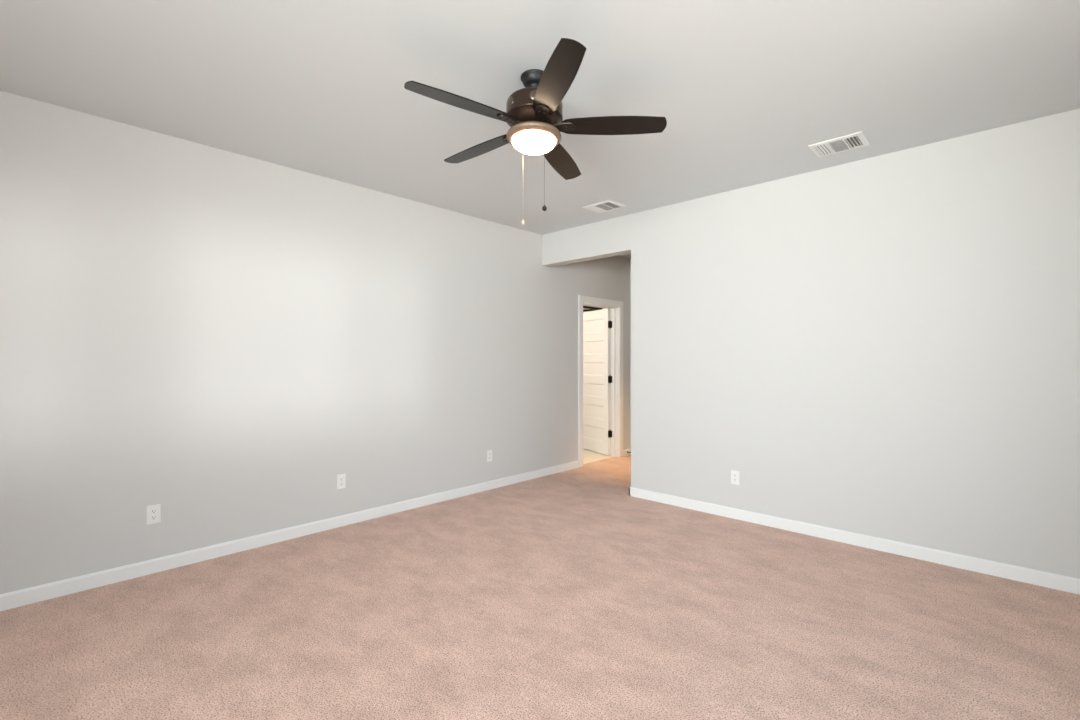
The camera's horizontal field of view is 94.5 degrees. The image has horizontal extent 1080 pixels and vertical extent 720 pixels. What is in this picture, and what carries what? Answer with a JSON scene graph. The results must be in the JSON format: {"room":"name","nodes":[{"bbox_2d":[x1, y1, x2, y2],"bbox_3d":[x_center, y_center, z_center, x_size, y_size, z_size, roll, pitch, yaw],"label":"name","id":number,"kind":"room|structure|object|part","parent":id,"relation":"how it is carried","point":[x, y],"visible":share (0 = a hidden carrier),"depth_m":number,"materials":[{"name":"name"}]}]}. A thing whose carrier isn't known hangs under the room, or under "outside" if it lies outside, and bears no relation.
{"room":"empty bedroom","nodes":[
{"label":"empty bedroom","id":0,"kind":"room"},
{"bbox_2d":[0,91,629,593],"bbox_3d":[-1.100,-0.050,4.579,0.140,2.740,10.630,0,0,43],"label":"wall","id":1,"kind":"structure","parent":0,"point":[211,336],"depth_m":3.41,"materials":[{"name":"grey paint"}]},
{"bbox_2d":[147,504,160,524],"bbox_3d":[-2.397,0.957,3.096,0.009,0.115,0.070,0,0,43],"label":"wall outlet","id":2,"kind":"object","parent":1,"relation":"attached to","point":[153,511],"visible":1,"depth_m":3.09,"materials":[{"name":"white plastic"}]},
{"bbox_2d":[0,461,578,610],"bbox_3d":[-2.062,1.278,3.447,0.014,0.085,7.383,0,0,43],"label":"baseboard","id":3,"kind":"structure","parent":1,"relation":"attached to","point":[22,597],"depth_m":3.40,"materials":[{"name":"white paint"}]},
{"bbox_2d":[337,474,345,488],"bbox_3d":[-1.577,0.965,3.965,0.009,0.115,0.070,0,0,43],"label":"wall outlet","id":4,"kind":"object","parent":1,"relation":"attached to","point":[341,478],"visible":1,"depth_m":3.96,"materials":[{"name":"white plastic"}]},
{"bbox_2d":[487,450,491,461],"bbox_3d":[-0.513,0.978,5.092,0.009,0.115,0.070,0,0,43],"label":"wall outlet","id":5,"kind":"object","parent":1,"relation":"attached to","point":[489,452],"visible":1,"depth_m":5.09,"materials":[{"name":"white plastic"}]},
{"bbox_2d":[583,309,610,454],"bbox_3d":[0.772,0.302,7.211,0.177,2.020,0.793,0,0,-27],"label":"door","id":6,"kind":"structure","parent":1,"relation":"in","point":[596,324],"depth_m":7.11,"materials":[{"name":"white paint"}]},
{"bbox_2d":[578,295,622,466],"bbox_3d":[0.747,0.261,6.535,0.176,2.118,0.960,0,0,43],"label":"trim","id":7,"kind":"structure","parent":1,"relation":"attached to","point":[616,307],"depth_m":6.78,"materials":[{"name":"white paint"}]},
{"bbox_2d":[623,448,630,455],"bbox_3d":[1.197,1.278,6.899,0.014,0.085,0.183,0,0,43],"label":"baseboard","id":8,"kind":"structure","parent":1,"relation":"attached to","point":[625,453],"depth_m":6.88,"materials":[{"name":"white paint"}]},
{"bbox_2d":[0,448,1079,719],"bbox_3d":[-0.087,1.370,3.623,7.880,0.100,10.630,0,0,43],"label":"floor","id":9,"kind":"structure","parent":0,"point":[569,594],"depth_m":2.45,"materials":[{"name":"carpet"}]},
{"bbox_2d":[0,0,1079,257],"bbox_3d":[0.189,-1.470,2.111,5.403,0.100,8.810,0,0,43],"label":"ceiling","id":10,"kind":"structure","parent":0,"point":[742,89],"depth_m":2.51,"materials":[{"name":"white paint"}]},
{"bbox_2d":[404,38,666,225],"bbox_3d":[0.014,-1.064,2.494,1.221,0.712,1.250,0,0,0],"label":"ceiling fan","id":11,"kind":"object","parent":10,"relation":"hanging from","point":[534,112],"visible":1,"depth_m":2.42,"materials":[{"name":"brown wood"}]},
{"bbox_3d":[-0.365,-1.185,2.295,0.517,0.041,0.128,0,0,-32],"label":"blade","id":12,"kind":"part","parent":11,"relation":"part of","materials":[{"name":"brown wood"}]},
{"bbox_3d":[-0.334,-1.162,2.759,0.517,0.030,0.128,0,0,40],"label":"blade","id":13,"kind":"part","parent":11,"relation":"part of","materials":[{"name":"brown wood"}]},
{"bbox_3d":[-0.030,-1.077,2.502,0.222,0.060,0.222,0,0,0],"label":"lamp shade","id":14,"kind":"part","parent":11,"relation":"part of","materials":[{"name":"white glass"}]},
{"bbox_3d":[0.021,-0.928,2.373,0.002,0.383,0.002,0,0,0],"label":"pull chain","id":15,"kind":"part","parent":11,"relation":"part of","materials":[{"name":"black metal"}]},
{"bbox_3d":[0.068,-1.186,2.122,0.127,0.048,0.517,0,0,-14],"label":"blade","id":16,"kind":"part","parent":11,"relation":"part of","materials":[{"name":"brown wood"}]},
{"bbox_3d":[0.117,-1.149,2.873,0.128,0.050,0.517,0,0,21],"label":"blade","id":17,"kind":"part","parent":11,"relation":"part of","materials":[{"name":"brown wood"}]},
{"bbox_3d":[0.365,-1.164,2.478,0.518,0.039,0.135,0,0,0],"label":"blade","id":18,"kind":"part","parent":11,"relation":"part of","materials":[{"name":"brown wood"}]},
{"bbox_2d":[583,200,625,212],"bbox_3d":[0.593,-1.413,4.614,0.305,0.013,0.258,0,0,43],"label":"ceiling vent","id":19,"kind":"object","parent":10,"relation":"in","point":[608,205],"visible":1,"depth_m":4.59,"materials":[{"name":"white metal"}]},
{"bbox_2d":[808,131,869,157],"bbox_3d":[1.972,-1.413,3.292,0.305,0.013,0.258,0,0,43],"label":"ceiling vent","id":20,"kind":"object","parent":10,"relation":"in","point":[855,140],"visible":1,"depth_m":3.28,"materials":[{"name":"white metal"}]},
{"bbox_2d":[583,306,602,311],"bbox_3d":[0.318,0.214,8.692,1.227,2.212,0.918,0,0,43],"label":"shower frame","id":21,"kind":"object","parent":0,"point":[587,307],"visible":0.2,"depth_m":8.52,"materials":[{"name":"black metal"}]},
{"bbox_3d":[0.751,-0.876,8.283,0.036,0.032,0.918,0,0,43],"label":"rail","id":22,"kind":"part","parent":21,"relation":"part of","materials":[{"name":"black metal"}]},
{"bbox_2d":[583,305,609,311],"bbox_3d":[1.600,-0.050,9.243,2.337,2.740,0.140,0,0,43],"label":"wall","id":23,"kind":"structure","parent":0,"point":[583,305],"depth_m":9.70,"materials":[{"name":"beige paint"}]},
{"bbox_2d":[630,258,630,448],"bbox_3d":[2.002,-0.050,6.362,1.923,2.740,0.140,0,0,43],"label":"wall","id":24,"kind":"structure","parent":0,"point":[630,258],"depth_m":6.96,"materials":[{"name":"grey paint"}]},
{"bbox_2d":[542,108,1079,578],"bbox_3d":[1.986,-0.050,3.913,5.263,2.740,0.140,0,0,43],"label":"wall","id":25,"kind":"structure","parent":0,"point":[886,346],"depth_m":3.47,"materials":[{"name":"grey paint"}]},
{"bbox_2d":[731,470,738,484],"bbox_3d":[1.624,0.978,4.153,0.070,0.115,0.009,0,0,43],"label":"wall outlet","id":26,"kind":"object","parent":25,"relation":"attached to","point":[734,474],"visible":1,"depth_m":4.15,"materials":[{"name":"white plastic"}]},
{"bbox_2d":[629,487,1079,594],"bbox_3d":[2.356,1.278,3.555,3.954,0.085,0.154,0,0,43],"label":"baseboard","id":27,"kind":"structure","parent":25,"relation":"attached to","point":[1017,573],"depth_m":3.44,"materials":[{"name":"white paint"}]}
]}

